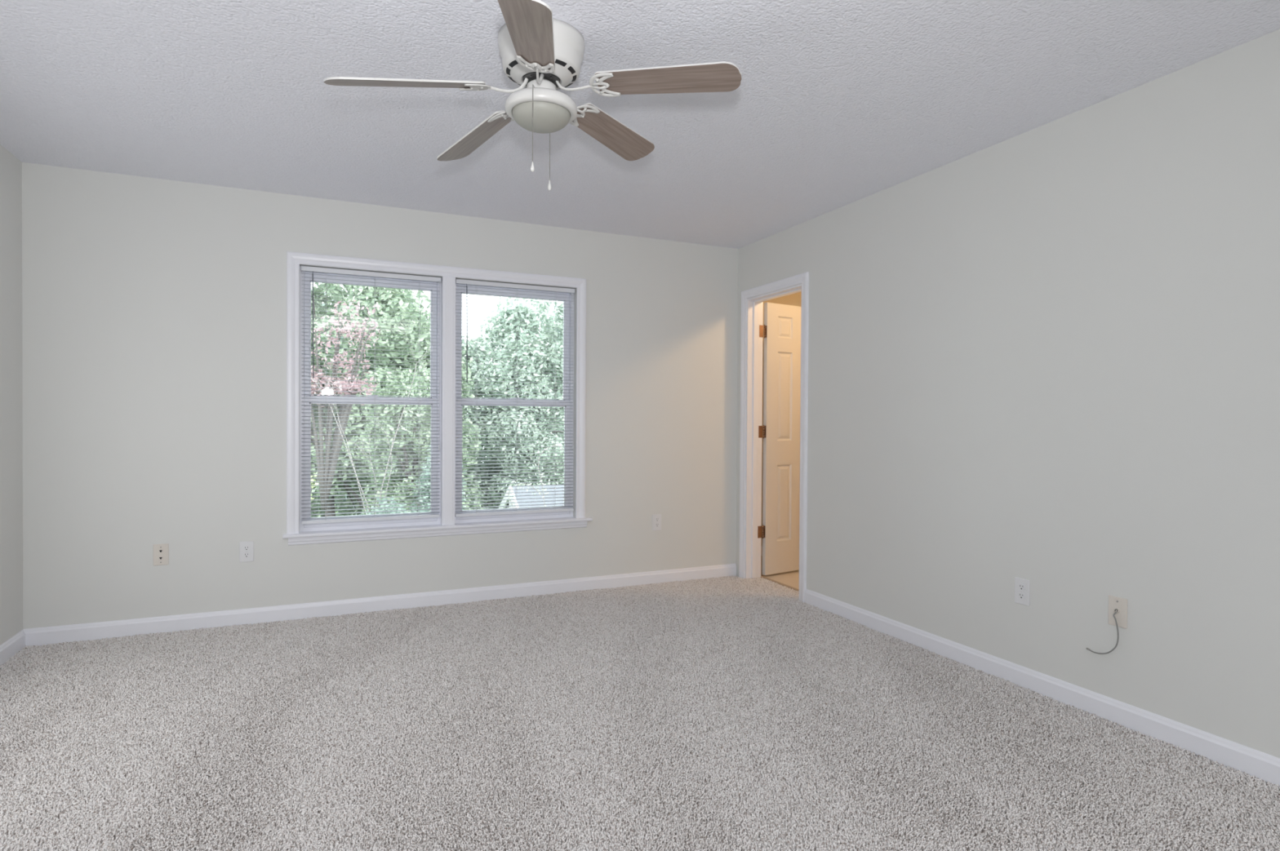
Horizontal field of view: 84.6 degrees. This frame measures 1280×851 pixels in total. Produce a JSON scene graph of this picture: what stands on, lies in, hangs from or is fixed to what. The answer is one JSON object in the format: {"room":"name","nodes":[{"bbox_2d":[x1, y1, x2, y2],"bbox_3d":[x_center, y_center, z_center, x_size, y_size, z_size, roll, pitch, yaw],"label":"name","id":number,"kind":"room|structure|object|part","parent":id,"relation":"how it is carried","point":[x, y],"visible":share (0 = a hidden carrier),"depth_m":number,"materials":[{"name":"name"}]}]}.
{"room":"empty bedroom","nodes":[
{"label":"empty bedroom","id":0,"kind":"room"},
{"bbox_2d":[0,144,22,645],"bbox_3d":[-1.500,-0.008,-0.217,0.120,2.740,8.200,0,1,-24],"label":"wall","id":1,"kind":"structure","parent":0,"point":[11,167],"depth_m":3.41,"materials":[{"name":"white paint"}]},
{"bbox_2d":[0,630,25,665],"bbox_3d":[-1.443,1.127,-0.184,0.013,0.095,8.187,0,1,-24],"label":"baseboard","id":2,"kind":"structure","parent":1,"relation":"attached to","point":[9,648],"depth_m":3.41,"materials":[{"name":"white paint"}]},
{"bbox_2d":[22,162,737,629],"bbox_3d":[-1.280,-0.054,4.454,4.332,2.740,0.150,0,1,-24],"label":"wall","id":3,"kind":"structure","parent":0,"point":[154,310],"depth_m":3.96,"materials":[{"name":"white paint"}]},
{"bbox_2d":[153,543,168,565],"bbox_3d":[-2.585,0.697,3.794,0.070,0.114,0.008,0,1,-24],"label":"phone jack plate","id":4,"kind":"object","parent":3,"relation":"attached to","point":[161,552],"visible":1,"depth_m":3.79,"materials":[{"name":"white plastic"}]},
{"bbox_2d":[239,541,253,562],"bbox_3d":[-2.215,0.711,3.959,0.070,0.114,0.008,0,1,-24],"label":"power outlet","id":5,"kind":"object","parent":3,"relation":"attached to","point":[246,548],"visible":1,"depth_m":3.96,"materials":[{"name":"white plastic"}]},
{"bbox_2d":[243,552,249,558],"bbox_3d":[-2.215,0.730,3.958,0.034,0.028,0.004,0,1,-24],"label":"receptacle","id":6,"kind":"object","parent":5,"relation":"attached to","point":[246,555],"depth_m":3.96,"materials":[{"name":"white plastic"}]},
{"bbox_2d":[243,546,249,551],"bbox_3d":[-2.214,0.691,3.958,0.034,0.028,0.004,0,1,-24],"label":"receptacle","id":7,"kind":"object","parent":5,"relation":"attached to","point":[245,548],"depth_m":3.96,"materials":[{"name":"white plastic"}]},
{"bbox_2d":[299,266,440,532],"bbox_3d":[-1.643,-0.154,4.319,0.803,1.554,0.098,0,1,-24],"label":"window","id":8,"kind":"structure","parent":3,"relation":"in","point":[435,339],"depth_m":4.28,"materials":[{"name":"white plastic"}]},
{"bbox_3d":[-1.641,-0.522,4.316,0.759,0.774,0.029,0,1,-24],"label":"sash","id":9,"kind":"part","parent":8,"relation":"part of","materials":[{"name":"glass"}]},
{"bbox_3d":[-1.633,0.215,4.296,0.759,0.773,0.030,0,1,-24],"label":"sash","id":10,"kind":"part","parent":8,"relation":"part of","materials":[{"name":"white plastic"}]},
{"bbox_2d":[301,266,440,524],"bbox_3d":[-1.609,-0.174,4.245,0.787,1.504,0.041,0,1,-24],"label":"mini blind","id":11,"kind":"object","parent":8,"relation":"attached to","point":[304,268],"visible":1,"depth_m":4.23,"materials":[{"name":"white plastic"}]},
{"bbox_3d":[-1.851,-0.169,4.144,0.005,1.458,0.029,0,1,-24],"label":"ladder cord","id":12,"kind":"part","parent":11,"relation":"part of","materials":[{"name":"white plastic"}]},
{"bbox_3d":[-1.616,0.566,4.258,0.783,0.020,0.025,0,1,-24],"label":"rail","id":13,"kind":"part","parent":11,"relation":"part of","materials":[{"name":"white plastic"}]},
{"bbox_3d":[-1.604,-0.169,4.254,0.005,1.458,0.029,0,1,-24],"label":"ladder cord","id":14,"kind":"part","parent":11,"relation":"part of","materials":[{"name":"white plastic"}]},
{"bbox_3d":[-1.368,-0.169,4.359,0.005,1.458,0.029,0,1,-24],"label":"ladder cord","id":15,"kind":"part","parent":11,"relation":"part of","materials":[{"name":"white fabric"}]},
{"bbox_3d":[-1.253,-0.374,4.391,0.012,1.060,0.011,0,1,-24],"label":"lift cord","id":16,"kind":"part","parent":11,"relation":"part of","materials":[{"name":"white fabric"}]},
{"bbox_2d":[22,564,736,646],"bbox_3d":[-1.201,1.081,4.415,4.208,0.095,0.013,0,1,-24],"label":"baseboard","id":17,"kind":"structure","parent":3,"relation":"attached to","point":[46,636],"depth_m":4.17,"materials":[{"name":"white paint"}]},
{"bbox_2d":[286,251,586,534],"bbox_3d":[-1.196,-0.185,4.398,1.815,1.620,0.018,0,1,-24],"label":"trim","id":18,"kind":"structure","parent":3,"relation":"attached to","point":[294,260],"depth_m":4.20,"materials":[{"name":"white paint"}]},
{"bbox_2d":[282,517,592,546],"bbox_3d":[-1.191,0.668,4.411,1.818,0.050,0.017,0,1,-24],"label":"trim","id":19,"kind":"structure","parent":3,"relation":"attached to","point":[447,532],"depth_m":4.36,"materials":[{"name":"white paint"}]},
{"bbox_2d":[440,276,455,525],"bbox_3d":[-1.227,-0.153,4.467,0.078,1.554,0.167,0,1,-24],"label":"trim","id":20,"kind":"structure","parent":3,"relation":"attached to","point":[447,283],"depth_m":4.39,"materials":[{"name":"white paint"}]},
{"bbox_2d":[454,284,573,523],"bbox_3d":[-0.840,-0.153,4.678,0.804,1.554,0.098,0,1,-24],"label":"window","id":21,"kind":"structure","parent":3,"relation":"in","point":[567,350],"depth_m":4.66,"materials":[{"name":"white plastic"}]},
{"bbox_3d":[-0.838,-0.521,4.675,0.760,0.774,0.029,0,1,-24],"label":"sash","id":22,"kind":"part","parent":21,"relation":"part of","materials":[{"name":"clear glass"}]},
{"bbox_3d":[-0.830,0.216,4.654,0.760,0.773,0.030,0,1,-24],"label":"sash","id":23,"kind":"part","parent":21,"relation":"part of","materials":[{"name":"white plastic"}]},
{"bbox_2d":[454,279,575,517],"bbox_3d":[-0.806,-0.171,4.604,0.789,1.506,0.041,0,1,-24],"label":"mini blind","id":24,"kind":"object","parent":21,"relation":"attached to","point":[517,286],"visible":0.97,"depth_m":4.59,"materials":[{"name":"white plastic"}]},
{"bbox_3d":[-1.047,-0.167,4.503,0.005,1.461,0.029,0,1,-24],"label":"ladder cord","id":25,"kind":"part","parent":24,"relation":"part of","materials":[{"name":"white fabric"}]},
{"bbox_3d":[-0.813,0.570,4.617,0.785,0.020,0.025,0,1,-24],"label":"rail","id":26,"kind":"part","parent":24,"relation":"part of","materials":[{"name":"white plastic"}]},
{"bbox_3d":[-0.810,-0.166,4.609,0.005,1.461,0.029,0,1,-24],"label":"ladder cord","id":27,"kind":"part","parent":24,"relation":"part of","materials":[{"name":"white fabric"}]},
{"bbox_3d":[-0.571,-0.166,4.716,0.005,1.461,0.029,0,1,-24],"label":"ladder cord","id":28,"kind":"part","parent":24,"relation":"part of","materials":[{"name":"white fabric"}]},
{"bbox_3d":[-0.449,-0.373,4.751,0.012,1.060,0.011,0,1,-24],"label":"lift cord","id":29,"kind":"part","parent":24,"relation":"part of","materials":[{"name":"white fabric"}]},
{"bbox_2d":[652,514,661,530],"bbox_3d":[0.121,0.689,5.003,0.070,0.114,0.008,0,1,-24],"label":"power outlet","id":30,"kind":"object","parent":3,"relation":"attached to","point":[656,518],"visible":1,"depth_m":5.00,"materials":[{"name":"white plastic"}]},
{"bbox_2d":[0,555,1256,850],"bbox_3d":[1.317,1.224,1.359,6.312,0.119,8.750,0,1,-24],"label":"floor","id":31,"kind":"structure","parent":0,"point":[982,832],"depth_m":2.22,"materials":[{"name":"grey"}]},
{"bbox_2d":[0,575,1279,850],"bbox_3d":[0.537,1.167,0.688,4.352,0.021,8.230,0,1,-24],"label":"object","id":32,"kind":"object","parent":31,"relation":"on","point":[122,695],"visible":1,"depth_m":2.54,"materials":[{"name":"grey carpet"}]},
{"bbox_2d":[760,576,799,591],"bbox_3d":[1.034,1.128,4.923,0.032,0.018,0.630,0,1,-24],"label":"trim","id":33,"kind":"structure","parent":31,"relation":"on","point":[763,577],"depth_m":4.98,"materials":[{"name":"beige"}]},
{"bbox_2d":[0,0,1279,248],"bbox_3d":[0.485,-1.325,0.653,4.212,0.100,8.200,0,1,-24],"label":"ceiling","id":34,"kind":"structure","parent":0,"point":[837,104],"depth_m":2.75,"materials":[{"name":"white paint"}]},
{"bbox_2d":[323,0,742,190],"bbox_3d":[-0.378,-1.054,2.355,1.242,0.486,1.278,0,1,-24],"label":"ceiling fan","id":35,"kind":"object","parent":34,"relation":"hanging from","point":[542,54],"visible":1,"depth_m":2.29,"materials":[{"name":"white metal"}]},
{"bbox_3d":[-0.729,-1.070,2.197,0.474,0.112,0.136,0,1,-24],"label":"fan blade","id":36,"kind":"part","parent":35,"relation":"part of","materials":[{"name":"brown wood"}]},
{"bbox_3d":[-0.624,-1.103,2.692,0.136,0.089,0.474,0,1,-42],"label":"fan blade","id":37,"kind":"part","parent":35,"relation":"part of","materials":[{"name":"brown wood"}]},
{"bbox_3d":[-0.300,-1.078,1.940,0.136,0.090,0.474,0,1,-4],"label":"fan blade","id":38,"kind":"part","parent":35,"relation":"part of","materials":[{"name":"brown wood"}]},
{"bbox_3d":[-0.341,-0.975,2.283,0.003,0.269,0.084,0,1,2],"label":"pull chain","id":39,"kind":"part","parent":35,"relation":"part of","materials":[{"name":"silver metal"}]},
{"bbox_3d":[-0.333,-1.029,2.373,0.195,0.060,0.195,0,1,-24],"label":"lamp shade","id":40,"kind":"part","parent":35,"relation":"part of","materials":[{"name":"white glass"}]},
{"bbox_3d":[-0.325,-0.991,2.462,0.003,0.239,0.080,0,1,6],"label":"pull chain","id":41,"kind":"part","parent":35,"relation":"part of","materials":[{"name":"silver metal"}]},
{"bbox_3d":[-0.103,-1.133,2.739,0.136,0.051,0.474,1,1,32],"label":"fan blade","id":42,"kind":"part","parent":35,"relation":"part of","materials":[{"name":"brown wood"}]},
{"bbox_3d":[0.089,-1.117,2.274,0.474,0.052,0.136,0,1,13],"label":"fan blade","id":43,"kind":"part","parent":35,"relation":"part of","materials":[{"name":"brown wood"}]},
{"bbox_2d":[760,291,801,546],"bbox_3d":[2.204,-0.087,4.806,2.082,2.640,3.350,0,1,-24],"label":"wall","id":44,"kind":"structure","parent":0,"point":[793,300],"depth_m":6.05,"materials":[{"name":"beige paint"}]},
{"bbox_2d":[736,29,1279,758],"bbox_3d":[2.428,-0.003,1.621,0.128,2.740,8.350,0,1,-24],"label":"wall","id":45,"kind":"structure","parent":0,"point":[1047,356],"depth_m":2.88,"materials":[{"name":"white paint"}]},
{"bbox_2d":[745,284,801,579],"bbox_3d":[0.971,0.108,4.881,0.130,2.058,0.652,0,1,-24],"label":"trim","id":46,"kind":"structure","parent":45,"relation":"attached to","point":[755,304],"depth_m":5.16,"materials":[{"name":"white paint"}]},
{"bbox_2d":[738,271,808,602],"bbox_3d":[0.905,0.075,4.851,0.017,2.123,0.782,0,1,-24],"label":"trim","id":47,"kind":"structure","parent":45,"relation":"attached to","point":[802,278],"depth_m":4.55,"materials":[{"name":"white paint"}]},
{"bbox_2d":[757,302,800,575],"bbox_3d":[1.161,0.100,5.366,0.683,2.018,0.193,0,1,-33],"label":"door","id":48,"kind":"structure","parent":45,"relation":"in","point":[782,322],"depth_m":5.28,"materials":[{"name":"white paint"}]},
{"bbox_2d":[1014,577,1029,606],"bbox_3d":[1.688,0.734,3.108,0.008,0.114,0.070,0,1,-24],"label":"power outlet","id":49,"kind":"object","parent":45,"relation":"attached to","point":[1021,585],"visible":1,"depth_m":3.10,"materials":[{"name":"white plastic"}]},
{"bbox_2d":[1017,592,1025,599],"bbox_3d":[1.686,0.754,3.107,0.004,0.028,0.034,0,1,-24],"label":"receptacle","id":50,"kind":"object","parent":49,"relation":"attached to","point":[1021,596],"depth_m":3.11,"materials":[{"name":"white plastic"}]},
{"bbox_2d":[1017,583,1025,591],"bbox_3d":[1.687,0.715,3.107,0.004,0.028,0.034,0,1,-24],"label":"receptacle","id":51,"kind":"object","parent":49,"relation":"attached to","point":[1021,587],"depth_m":3.11,"materials":[{"name":"white plastic"}]},
{"bbox_2d":[804,589,1279,786],"bbox_3d":[2.561,1.137,1.148,0.013,0.095,7.351,0,1,-24],"label":"baseboard","id":52,"kind":"structure","parent":45,"relation":"attached to","point":[1251,762],"depth_m":2.87,"materials":[{"name":"white paint"}]},
{"bbox_2d":[1108,595,1127,629],"bbox_3d":[1.854,0.724,2.732,0.012,0.114,0.070,0,1,-24],"label":"cable wall plate","id":53,"kind":"object","parent":45,"relation":"attached to","point":[1118,605],"visible":1,"depth_m":2.73,"materials":[{"name":"white plastic"}]},
{"bbox_2d":[1086,612,1119,654],"bbox_3d":[1.823,0.814,2.770,0.017,0.183,0.125,0,1,-27],"label":"coaxial cable","id":54,"kind":"object","parent":53,"relation":"attached to","point":[1113,615],"visible":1,"depth_m":2.73,"materials":[{"name":"grey plastic"}]},
{"label":"outside","id":55,"kind":"structure","parent":0,"visible":0},
{"bbox_3d":[-7.178,3.967,35.198,70.000,0.200,59.000,0,1,-24],"label":"ground","id":56,"kind":"structure","parent":55,"visible":0},
{"bbox_2d":[311,473,319,499],"bbox_3d":[-4.070,2.328,8.383,0.438,3.665,0.413,0,1,-24],"label":"bush","id":57,"kind":"object","parent":56,"relation":"on","point":[312,480],"visible":0.02,"depth_m":8.38,"materials":[{"name":"green plant"}]},
{"bbox_2d":[311,299,380,516],"bbox_3d":[-4.688,1.093,10.575,1.468,6.085,1.185,0,1,-24],"label":"tree","id":58,"kind":"object","parent":56,"relation":"on","point":[350,391],"visible":0.62,"depth_m":10.54,"materials":[{"name":"pink plant"}]},
{"bbox_2d":[311,283,425,517],"bbox_3d":[-9.010,0.633,19.739,7.872,11.118,4.726,0,1,-24],"label":"tree","id":59,"kind":"object","parent":56,"relation":"on","point":[345,497],"visible":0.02,"depth_m":19.10,"materials":[{"name":"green plant"}]},
{"bbox_2d":[311,336,430,515],"bbox_3d":[-3.809,1.411,9.827,1.953,5.470,0.557,0,1,-24],"label":"bare shrub","id":60,"kind":"object","parent":56,"relation":"on","point":[406,336],"visible":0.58,"depth_m":9.89,"materials":[{"name":"grey plant"}]},
{"bbox_2d":[355,496,430,515],"bbox_3d":[-3.218,2.504,9.240,1.612,3.309,0.998,0,1,-24],"label":"bush","id":61,"kind":"object","parent":56,"relation":"on","point":[378,499],"visible":0.07,"depth_m":9.08,"materials":[{"name":"green plant"}]},
{"bbox_2d":[311,282,483,517],"bbox_3d":[-6.191,-0.013,14.446,5.884,8.207,3.096,0,1,-15],"label":"evergreen tree","id":62,"kind":"object","parent":56,"relation":"on","point":[415,312],"visible":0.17,"depth_m":14.09,"materials":[{"name":"green plant"}]},
{"bbox_2d":[353,364,470,515],"bbox_3d":[-4.044,1.514,12.608,2.036,5.220,1.481,0,1,-24],"label":"maple tree","id":63,"kind":"object","parent":56,"relation":"on","point":[379,374],"visible":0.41,"depth_m":12.24,"materials":[{"name":"green plant"}]},
{"bbox_2d":[411,445,466,511],"bbox_3d":[-3.091,2.203,10.867,1.233,3.889,1.017,1,1,39],"label":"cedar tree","id":64,"kind":"object","parent":56,"relation":"on","point":[428,463],"visible":0.05,"depth_m":10.67,"materials":[{"name":"green plant"}]},
{"bbox_2d":[425,297,564,510],"bbox_3d":[-3.174,0.145,18.311,5.612,7.863,2.311,0,1,-22],"label":"broadleaf tree","id":65,"kind":"object","parent":56,"relation":"on","point":[504,416],"visible":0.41,"depth_m":17.80,"materials":[{"name":"green plant"}]},
{"bbox_2d":[468,302,564,471],"bbox_3d":[-2.725,0.696,23.529,7.487,10.743,3.699,0,1,-24],"label":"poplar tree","id":66,"kind":"object","parent":56,"relation":"on","point":[558,331],"visible":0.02,"depth_m":22.66,"materials":[{"name":"green plant"}]},
{"bbox_2d":[498,484,564,508],"bbox_3d":[0.979,2.591,13.620,7.120,3.090,5.040,0,1,-24],"label":"house","id":67,"kind":"structure","parent":56,"relation":"on","point":[540,486],"depth_m":12.11,"materials":[{"name":"grey"}]},
{"bbox_2d":[503,440,564,508],"bbox_3d":[-1.511,2.204,9.135,1.336,4.029,0.177,0,1,-24],"label":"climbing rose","id":68,"kind":"object","parent":56,"relation":"on","point":[555,445],"visible":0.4,"depth_m":9.18,"materials":[{"name":"green plant"}]}
]}

